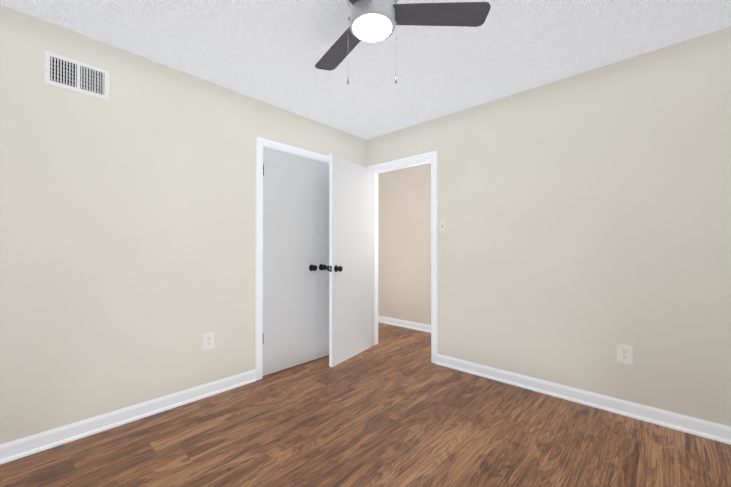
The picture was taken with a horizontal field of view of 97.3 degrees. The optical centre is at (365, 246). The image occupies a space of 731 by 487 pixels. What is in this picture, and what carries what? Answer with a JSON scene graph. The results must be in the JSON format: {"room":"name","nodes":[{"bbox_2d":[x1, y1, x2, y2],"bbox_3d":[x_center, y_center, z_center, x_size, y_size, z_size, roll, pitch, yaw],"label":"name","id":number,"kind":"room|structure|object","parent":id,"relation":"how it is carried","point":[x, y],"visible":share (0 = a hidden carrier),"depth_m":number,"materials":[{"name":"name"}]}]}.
{"room":"empty bedroom","nodes":[
{"label":"empty bedroom","id":0,"kind":"room"},
{"bbox_2d":[0,4,365,444],"bbox_3d":[-1.220,-0.067,2.585,0.115,2.440,3.515,0,-1,43],"label":"wall","id":1,"kind":"structure","parent":0,"point":[127,242],"depth_m":2.09,"materials":[{"name":"paint"}]},
{"bbox_2d":[44,51,108,99],"bbox_3d":[-1.731,-1.026,1.941,0.013,0.187,0.292,0,-1,43],"label":"air vent","id":2,"kind":"object","parent":1,"relation":"in","point":[71,74],"visible":1,"depth_m":1.93,"materials":[{"name":"white metal"}]},
{"bbox_2d":[0,369,255,464],"bbox_3d":[-1.602,1.102,2.058,0.024,0.095,1.943,0,-1,43],"label":"baseboard","id":3,"kind":"structure","parent":1,"relation":"attached to","point":[27,446],"depth_m":2.05,"materials":[{"name":"white paint"}]},
{"bbox_2d":[203,332,213,349],"bbox_3d":[-1.215,0.730,2.495,0.007,0.125,0.085,0,-1,43],"label":"outlet","id":4,"kind":"object","parent":1,"relation":"attached to","point":[208,340],"visible":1,"depth_m":2.49,"materials":[{"name":"white plastic"}]},
{"bbox_2d":[262,147,316,375],"bbox_3d":[-0.695,0.131,3.052,0.103,2.028,0.608,0,-1,43],"label":"closet door","id":5,"kind":"structure","parent":1,"relation":"in","point":[289,261],"depth_m":3.04,"materials":[{"name":"paint"}]},
{"bbox_2d":[255,137,360,379],"bbox_3d":[-0.533,0.103,3.319,0.132,2.111,1.348,0,-1,43],"label":"trim","id":6,"kind":"structure","parent":1,"relation":"attached to","point":[261,143],"depth_m":2.81,"materials":[{"name":"white paint"}]},
{"bbox_2d":[316,161,328,358],"bbox_3d":[-0.281,0.134,3.502,0.103,2.028,0.608,0,-1,43],"label":"closet door","id":7,"kind":"structure","parent":1,"relation":"in","point":[322,259],"depth_m":3.34,"materials":[{"name":"paint"}]},
{"bbox_2d":[0,322,730,486],"bbox_3d":[-0.248,1.202,2.440,5.130,0.100,4.630,0,-1,43],"label":"floor","id":8,"kind":"structure","parent":0,"point":[395,406],"depth_m":1.90,"materials":[{"name":"laminate"}]},
{"bbox_2d":[0,0,730,139],"bbox_3d":[-0.248,-1.337,2.458,5.130,0.100,4.630,0,-1,43],"label":"ceiling","id":9,"kind":"structure","parent":0,"point":[272,52],"depth_m":2.06,"materials":[{"name":"white paint"}]},
{"bbox_2d":[315,0,490,83],"bbox_3d":[-0.052,-1.030,1.528,0.981,0.528,0.954,0,-1,43],"label":"ceiling fan","id":10,"kind":"object","parent":9,"relation":"hanging from","point":[374,20],"visible":1,"depth_m":1.53,"materials":[{"name":"grey"}]},
{"bbox_2d":[378,163,430,324],"bbox_3d":[0.689,-0.052,4.653,3.530,2.440,0.115,0,-1,43],"label":"wall","id":11,"kind":"structure","parent":0,"point":[404,243],"depth_m":4.62,"materials":[{"name":"paint"}]},
{"bbox_2d":[378,316,430,332],"bbox_3d":[0.643,1.120,4.594,3.300,0.095,0.024,0,-1,43],"label":"baseboard","id":12,"kind":"structure","parent":11,"relation":"attached to","point":[408,324],"depth_m":4.63,"materials":[{"name":"white paint"}]},
{"bbox_2d":[366,27,730,426],"bbox_3d":[0.644,-0.061,3.336,5.015,2.440,0.115,0,-1,43],"label":"wall","id":13,"kind":"structure","parent":0,"point":[586,215],"depth_m":2.31,"materials":[{"name":"paint"}]},
{"bbox_2d":[327,154,373,366],"bbox_3d":[-0.121,0.133,3.413,0.171,2.028,0.830,0,0,31],"label":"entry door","id":14,"kind":"structure","parent":13,"relation":"attached to","point":[350,268],"depth_m":3.32,"materials":[{"name":"paint"}]},
{"bbox_2d":[367,151,436,363],"bbox_3d":[0.407,0.105,3.554,0.935,2.111,0.149,0,-1,43],"label":"door frame","id":15,"kind":"structure","parent":13,"relation":"attached to","point":[429,157],"depth_m":3.23,"materials":[{"name":"white paint"}]},
{"bbox_2d":[439,220,445,231],"bbox_3d":[0.750,-0.201,3.151,0.070,0.115,0.018,0,-1,43],"label":"light switch","id":16,"kind":"object","parent":13,"relation":"attached to","point":[442,225],"visible":1,"depth_m":3.15,"materials":[{"name":"beige plastic"}]},
{"bbox_2d":[436,354,730,444],"bbox_3d":[1.513,1.105,2.436,2.200,0.095,0.024,0,-1,43],"label":"baseboard","id":17,"kind":"structure","parent":13,"relation":"attached to","point":[702,428],"depth_m":2.28,"materials":[{"name":"white paint"}]},
{"bbox_2d":[617,344,632,364],"bbox_3d":[1.778,0.737,2.207,0.085,0.125,0.007,0,-1,43],"label":"outlet","id":18,"kind":"object","parent":13,"relation":"attached to","point":[624,353],"visible":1,"depth_m":2.20,"materials":[{"name":"white plastic"}]}
]}

